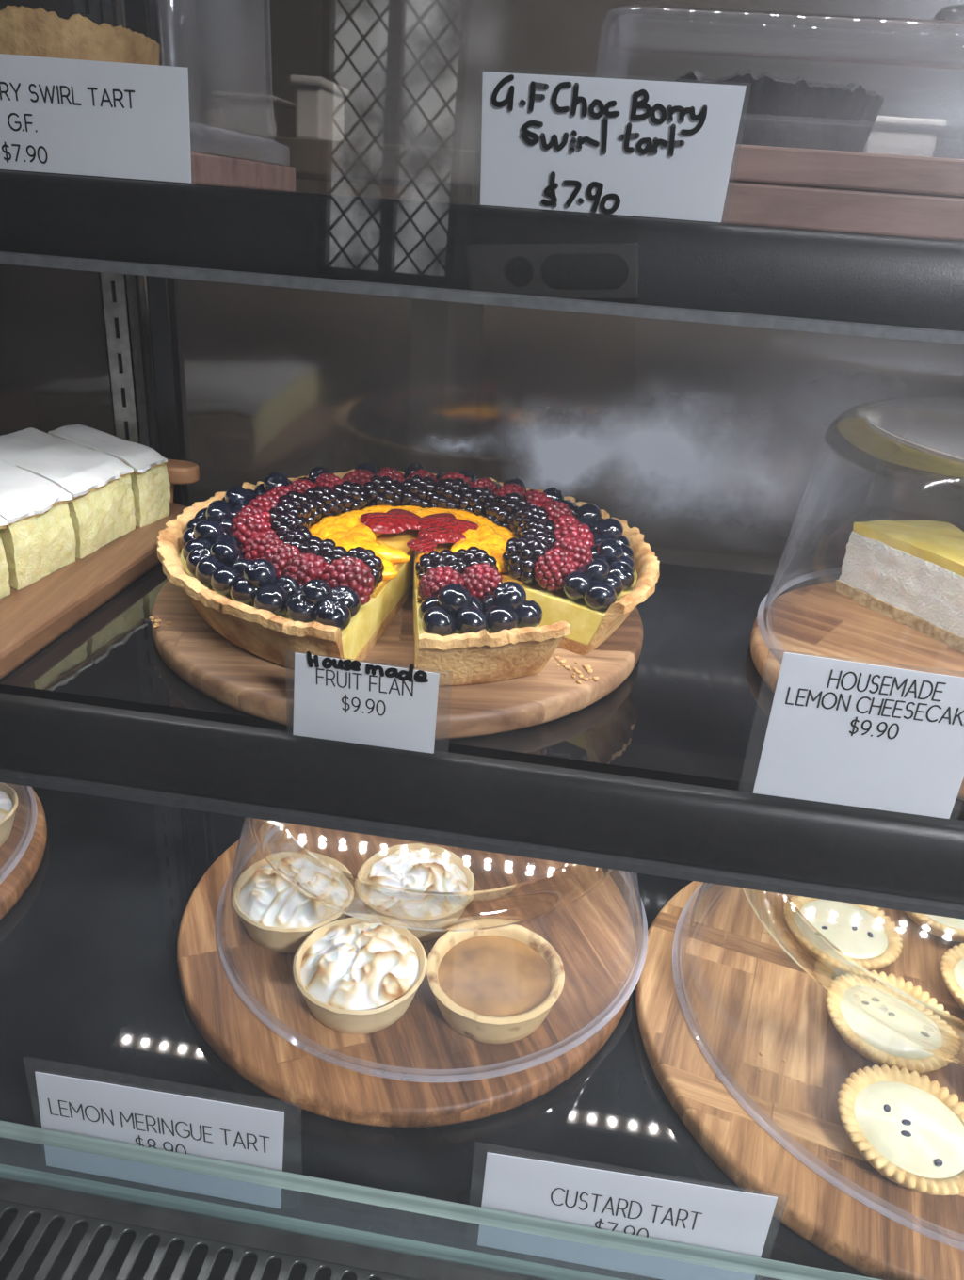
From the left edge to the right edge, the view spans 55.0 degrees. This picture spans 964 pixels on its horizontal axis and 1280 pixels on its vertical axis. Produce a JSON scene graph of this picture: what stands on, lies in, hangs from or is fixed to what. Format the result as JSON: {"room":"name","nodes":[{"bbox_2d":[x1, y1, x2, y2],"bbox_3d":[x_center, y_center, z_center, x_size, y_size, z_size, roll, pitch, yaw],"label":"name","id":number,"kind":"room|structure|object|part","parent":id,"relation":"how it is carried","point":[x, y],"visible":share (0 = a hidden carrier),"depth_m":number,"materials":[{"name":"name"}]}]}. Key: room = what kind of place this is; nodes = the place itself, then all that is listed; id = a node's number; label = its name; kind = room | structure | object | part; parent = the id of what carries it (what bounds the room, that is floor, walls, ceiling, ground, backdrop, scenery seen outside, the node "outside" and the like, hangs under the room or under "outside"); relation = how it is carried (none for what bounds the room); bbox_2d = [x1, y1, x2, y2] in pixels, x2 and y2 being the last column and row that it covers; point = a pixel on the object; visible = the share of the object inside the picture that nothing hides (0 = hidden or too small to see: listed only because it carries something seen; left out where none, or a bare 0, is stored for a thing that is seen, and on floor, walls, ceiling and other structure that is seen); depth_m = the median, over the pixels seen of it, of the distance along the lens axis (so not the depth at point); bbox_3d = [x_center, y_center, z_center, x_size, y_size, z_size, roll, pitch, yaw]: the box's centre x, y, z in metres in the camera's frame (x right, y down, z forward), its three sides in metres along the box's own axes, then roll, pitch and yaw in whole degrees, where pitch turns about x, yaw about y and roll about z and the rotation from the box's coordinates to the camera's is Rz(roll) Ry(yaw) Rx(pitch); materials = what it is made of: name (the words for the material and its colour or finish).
{"room":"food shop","nodes":[
{"label":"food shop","id":0,"kind":"room"},
{"bbox_2d":[122,0,159,453],"bbox_3d":[0.151,-0.988,2.384,5.200,2.600,0.050,7,25,6],"label":"wall","id":1,"kind":"structure","parent":0,"point":[123,9],"depth_m":2.60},
{"bbox_3d":[-0.300,1.286,0.575,5.200,0.050,5.300,7,25,6],"label":"floor","id":2,"kind":"structure","parent":0,"visible":0},
{"bbox_2d":[0,0,963,1279],"bbox_3d":[-0.063,0.279,0.627,1.444,1.760,0.515,7,25,6],"label":"display case","id":3,"kind":"object","parent":2,"relation":"on","point":[706,439],"visible":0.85,"depth_m":0.61,"materials":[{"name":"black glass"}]},
{"bbox_2d":[0,783,47,920],"bbox_3d":[-0.462,0.157,0.631,0.301,0.015,0.301,-12,29,-30],"label":"round board","id":4,"kind":"object","parent":3,"relation":"on","point":[14,886],"visible":0.79,"depth_m":0.65,"materials":[{"name":"brown wood"}]},
{"bbox_2d":[0,782,17,846],"bbox_3d":[-0.368,0.124,0.650,0.078,0.039,0.078,9,25,11],"label":"tart","id":5,"kind":"object","parent":4,"relation":"on","point":[8,798],"visible":1,"depth_m":0.66,"materials":[{"name":"beige food"}]},
{"bbox_2d":[0,784,37,879],"bbox_3d":[-0.461,0.101,0.615,0.288,0.098,0.288,22,31,34],"label":"cake dome","id":6,"kind":"object","parent":4,"relation":"on","point":[21,786],"visible":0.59,"depth_m":0.69,"materials":[{"name":"clear plastic"}]},
{"bbox_3d":[-0.473,-0.279,0.685,0.465,0.736,0.006,7,25,6],"label":"sliding door","id":7,"kind":"part","parent":3,"relation":"part of","materials":[{"name":"clear glass"}]},
{"bbox_2d":[34,1072,284,1208],"bbox_3d":[-0.150,0.236,0.439,0.132,0.076,0.001,7,25,6],"label":"price sign","id":8,"kind":"object","parent":3,"relation":"on","point":[247,1135],"visible":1,"depth_m":0.44,"materials":[{"name":"paper"}]},
{"bbox_2d":[0,1200,415,1279],"bbox_3d":[-0.088,0.300,0.402,1.421,0.002,0.074,7,25,6],"label":"vent grille","id":9,"kind":"object","parent":3,"relation":"attached to","point":[315,1245],"depth_m":0.43,"materials":[{"name":"black metal"}]},
{"bbox_2d":[176,822,636,1127],"bbox_3d":[-0.048,0.190,0.625,0.301,0.015,0.301,7,25,6],"label":"round board","id":10,"kind":"object","parent":3,"relation":"on","point":[593,936],"visible":0.61,"depth_m":0.54,"materials":[{"name":"brown wood"}]},
{"bbox_2d":[231,851,351,952],"bbox_3d":[-0.121,0.167,0.600,0.077,0.038,0.078,3,25,-3],"label":"tart","id":11,"kind":"object","parent":10,"relation":"on","point":[277,916],"visible":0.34,"depth_m":0.58,"materials":[{"name":"white food"}]},
{"bbox_2d":[292,916,427,1034],"bbox_3d":[-0.072,0.195,0.547,0.078,0.038,0.078,26,32,38],"label":"tart","id":12,"kind":"object","parent":10,"relation":"on","point":[354,975],"visible":0.99,"depth_m":0.53,"materials":[{"name":"white food"}]},
{"bbox_2d":[357,843,474,941],"bbox_3d":[-0.044,0.165,0.616,0.078,0.038,0.078,-17,32,-38],"label":"tart","id":13,"kind":"object","parent":10,"relation":"on","point":[413,866],"visible":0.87,"depth_m":0.61,"materials":[{"name":"white food"}]},
{"bbox_2d":[219,816,647,1075],"bbox_3d":[-0.029,0.135,0.612,0.288,0.098,0.288,-7,27,-23],"label":"cake dome","id":14,"kind":"object","parent":10,"relation":"on","point":[340,890],"visible":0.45,"depth_m":0.50,"materials":[{"name":"clear plastic"}]},
{"bbox_2d":[426,924,564,1043],"bbox_3d":[0.007,0.205,0.552,0.082,0.027,0.082,7,25,6],"label":"tart","id":15,"kind":"object","parent":10,"relation":"on","point":[494,985],"visible":0.95,"depth_m":0.54,"materials":[{"name":"brown food"}]},
{"bbox_2d":[0,561,963,919],"bbox_3d":[-0.038,0.007,0.552,1.420,0.040,0.305,7,25,6],"label":"display shelf","id":16,"kind":"object","parent":3,"relation":"attached to","point":[656,776],"visible":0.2,"depth_m":0.42,"materials":[{"name":"black metal"}]},
{"bbox_2d":[0,459,199,678],"bbox_3d":[-0.386,-0.069,0.564,0.351,0.042,0.297,7,25,6],"label":"serving board","id":17,"kind":"object","parent":16,"relation":"on","point":[32,616],"visible":0.44,"depth_m":0.52,"materials":[{"name":"brown wood"}]},
{"bbox_2d":[0,515,10,599],"bbox_3d":[-0.331,-0.053,0.498,0.223,0.047,0.094,21,30,33],"label":"slice","id":18,"kind":"object","parent":17,"relation":"on","point":[5,589],"visible":1,"depth_m":0.50,"materials":[{"name":"yellow food"}]},
{"bbox_2d":[0,459,76,590],"bbox_3d":[-0.326,-0.089,0.578,0.225,0.047,0.050,21,30,33],"label":"slice","id":19,"kind":"object","parent":17,"relation":"on","point":[39,540],"visible":0.99,"depth_m":0.52,"materials":[{"name":"yellow food"}]},
{"bbox_3d":[-0.325,-0.106,0.572,0.223,0.010,0.049,21,30,33],"label":"pastry lid","id":20,"kind":"part","parent":19,"relation":"part of","materials":[{"name":"white food"}]},
{"bbox_2d":[0,427,135,559],"bbox_3d":[-0.281,-0.100,0.609,0.152,0.047,0.058,21,30,33],"label":"slice","id":21,"kind":"object","parent":17,"relation":"on","point":[102,507],"visible":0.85,"depth_m":0.58,"materials":[{"name":"white food"}]},
{"bbox_3d":[-0.281,-0.117,0.603,0.149,0.009,0.057,21,30,33],"label":"pastry lid","id":22,"kind":"part","parent":21,"relation":"part of","materials":[{"name":"white food"}]},
{"bbox_2d":[48,423,170,527],"bbox_3d":[-0.262,-0.118,0.650,0.120,0.046,0.032,22,30,33],"label":"slice","id":23,"kind":"object","parent":17,"relation":"on","point":[151,485],"visible":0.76,"depth_m":0.62,"materials":[{"name":"food"}]},
{"bbox_3d":[-0.261,-0.134,0.644,0.117,0.009,0.030,21,30,33],"label":"pastry lid","id":24,"kind":"part","parent":23,"relation":"part of","materials":[{"name":"white food"}]},
{"bbox_3d":[-0.220,-0.111,0.670,0.032,0.033,0.025,7,25,6],"label":"handle","id":25,"kind":"part","parent":17,"relation":"part of","materials":[{"name":"brown wood"}]},
{"bbox_2d":[292,651,452,755],"bbox_3d":[-0.050,0.028,0.407,0.074,0.044,0.002,7,25,6],"label":"price sign","id":26,"kind":"object","parent":16,"relation":"on","point":[335,699],"visible":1,"depth_m":0.41,"materials":[{"name":"paper"}]},
{"bbox_2d":[151,580,642,739],"bbox_3d":[-0.046,-0.019,0.543,0.279,0.014,0.279,7,25,6],"label":"round board","id":27,"kind":"object","parent":16,"relation":"on","point":[240,680],"visible":0.41,"depth_m":0.45,"materials":[{"name":"brown wood"}]},
{"bbox_2d":[156,462,659,669],"bbox_3d":[-0.040,-0.052,0.538,0.279,0.051,0.278,7,25,6],"label":"fruit flan","id":28,"kind":"object","parent":27,"relation":"on","point":[320,563],"visible":1,"depth_m":0.49,"materials":[{"name":"multicoloured food"}]},
{"bbox_2d":[406,537,570,687],"bbox_3d":[-0.001,-0.021,0.478,0.072,0.051,0.141,1,25,-8],"label":"slice","id":29,"kind":"object","parent":27,"relation":"on","point":[471,626],"visible":1,"depth_m":0.43,"materials":[{"name":"food"}]},
{"bbox_3d":[-0.057,0.063,0.424,1.420,0.034,0.022,7,25,6],"label":"rail","id":30,"kind":"part","parent":16,"relation":"part of","materials":[{"name":"black metal"}]},
{"bbox_2d":[750,581,963,800],"bbox_3d":[0.287,0.022,0.508,0.273,0.014,0.273,7,25,6],"label":"round board","id":31,"kind":"object","parent":16,"relation":"on","point":[817,620],"visible":0.48,"depth_m":0.53,"materials":[{"name":"brown wood"}]},
{"bbox_2d":[756,397,963,656],"bbox_3d":[0.312,-0.042,0.488,0.303,0.124,0.303,-4,26,-16],"label":"cake dome","id":32,"kind":"object","parent":31,"relation":"on","point":[851,435],"visible":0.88,"depth_m":0.45,"materials":[{"name":"clear plastic"}]},
{"bbox_2d":[834,519,963,652],"bbox_3d":[0.292,-0.026,0.541,0.072,0.048,0.153,-7,27,-23],"label":"cheesecake slice","id":33,"kind":"object","parent":31,"relation":"on","point":[910,572],"visible":1,"depth_m":0.55,"materials":[{"name":"white food"}]},
{"bbox_2d":[752,652,963,818],"bbox_3d":[0.159,0.040,0.384,0.091,0.069,0.001,7,25,6],"label":"price sign","id":34,"kind":"object","parent":16,"relation":"on","point":[839,731],"visible":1,"depth_m":0.38,"materials":[{"name":"paper"}]},
{"bbox_2d":[0,170,963,344],"bbox_3d":[-0.019,-0.207,0.481,1.420,0.036,0.253,7,25,6],"label":"display shelf","id":35,"kind":"object","parent":3,"relation":"attached to","point":[844,283],"visible":1,"depth_m":0.36,"materials":[{"name":"black metal"}]},
{"bbox_2d":[0,53,191,183],"bbox_3d":[-0.200,-0.217,0.380,0.169,0.043,0.001,7,25,6],"label":"price sign","id":36,"kind":"object","parent":35,"relation":"on","point":[63,116],"visible":1,"depth_m":0.38,"materials":[{"name":"paper"}]},
{"bbox_2d":[0,151,295,191],"bbox_3d":[-0.231,-0.248,0.479,0.232,0.013,0.140,7,25,6],"label":"serving board","id":37,"kind":"object","parent":35,"relation":"on","point":[206,169],"visible":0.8,"depth_m":0.45,"materials":[{"name":"red wood"}]},
{"bbox_2d":[0,4,159,65],"bbox_3d":[-0.216,-0.277,0.463,0.107,0.054,0.108,7,25,6],"label":"tart","id":38,"kind":"object","parent":37,"relation":"on","point":[24,31],"visible":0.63,"depth_m":0.42,"materials":[{"name":"brown food"}]},
{"bbox_2d":[192,6,289,165],"bbox_3d":[-0.237,-0.324,0.445,0.259,0.150,0.129,7,25,6],"label":"box cover","id":39,"kind":"object","parent":37,"relation":"on","point":[224,136],"visible":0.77,"depth_m":0.47,"materials":[{"name":"clear plastic"}]},
{"bbox_2d":[480,66,751,223],"bbox_3d":[0.047,-0.189,0.355,0.101,0.047,0.002,7,25,6],"label":"price sign","id":40,"kind":"object","parent":35,"relation":"on","point":[606,146],"visible":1,"depth_m":0.35,"materials":[{"name":"paper"}]},
{"bbox_2d":[539,144,963,241],"bbox_3d":[0.173,-0.210,0.443,0.275,0.028,0.182,7,25,6],"label":"serving board","id":41,"kind":"object","parent":35,"relation":"on","point":[824,190],"visible":0.55,"depth_m":0.36,"materials":[{"name":"red wood"}]},
{"bbox_2d":[659,69,883,152],"bbox_3d":[0.124,-0.234,0.417,0.103,0.028,0.103,7,25,6],"label":"tart","id":42,"kind":"object","parent":41,"relation":"on","point":[781,112],"visible":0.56,"depth_m":0.38,"materials":[{"name":"grey food"}]},
{"bbox_2d":[594,4,963,78],"bbox_3d":[0.173,-0.244,0.405,0.254,0.064,0.121,7,25,6],"label":"cover","id":43,"kind":"object","parent":41,"relation":"on","point":[643,33],"visible":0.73,"depth_m":0.40,"materials":[{"name":"clear plastic"}]},
{"bbox_3d":[0.211,-0.268,0.406,0.027,0.016,0.027,7,25,6],"label":"knob","id":44,"kind":"part","parent":43,"relation":"part of","materials":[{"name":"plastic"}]},
{"bbox_3d":[0.231,-0.196,0.620,0.950,0.736,0.006,7,25,6],"label":"sliding door","id":45,"kind":"part","parent":3,"relation":"part of","materials":[{"name":"clear glass"}]},
{"bbox_2d":[465,1144,777,1279],"bbox_3d":[0.062,0.263,0.419,0.136,0.071,0.001,7,25,6],"label":"price sign","id":46,"kind":"object","parent":3,"relation":"on","point":[736,1222],"visible":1,"depth_m":0.42,"materials":[{"name":"paper"}]},
{"bbox_2d":[635,880,963,1279],"bbox_3d":[0.257,0.239,0.567,0.325,0.015,0.325,7,25,6],"label":"round board","id":47,"kind":"object","parent":3,"relation":"on","point":[745,997],"visible":0.61,"depth_m":0.53,"materials":[{"name":"brown wood"}]},
{"bbox_2d":[672,882,963,1242],"bbox_3d":[0.284,0.184,0.556,0.321,0.098,0.321,3,25,-3],"label":"cake dome","id":48,"kind":"object","parent":47,"relation":"on","point":[940,1033],"visible":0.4,"depth_m":0.46,"materials":[{"name":"clear plastic"}]},
{"bbox_2d":[790,896,903,971],"bbox_3d":[0.241,0.196,0.621,0.075,0.015,0.075,-6,27,-20],"label":"tart","id":49,"kind":"object","parent":47,"relation":"on","point":[864,934],"visible":0.63,"depth_m":0.62,"materials":[{"name":"beige food"}]},
{"bbox_2d":[825,969,951,1072],"bbox_3d":[0.242,0.229,0.551,0.075,0.015,0.075,2,25,-5],"label":"tart","id":50,"kind":"object","parent":47,"relation":"on","point":[870,1040],"visible":0.47,"depth_m":0.54,"materials":[{"name":"beige food"}]},
{"bbox_2d":[836,1063,963,1195],"bbox_3d":[0.224,0.258,0.485,0.075,0.015,0.075,7,25,6],"label":"tart","id":51,"kind":"object","parent":47,"relation":"on","point":[909,1128],"visible":1,"depth_m":0.48,"materials":[{"name":"beige food"}]},
{"bbox_2d":[904,911,963,942],"bbox_3d":[0.328,0.188,0.653,0.075,0.015,0.075,23,31,35],"label":"tart","id":52,"kind":"object","parent":47,"relation":"on","point":[952,929],"visible":0.19,"depth_m":0.63,"materials":[{"name":"beige food"}]},
{"bbox_2d":[939,943,963,1009],"bbox_3d":[0.326,0.221,0.581,0.075,0.015,0.075,0,25,-10],"label":"tart","id":53,"kind":"object","parent":47,"relation":"on","point":[952,965],"visible":1,"depth_m":0.59,"materials":[{"name":"beige food"}]}
]}

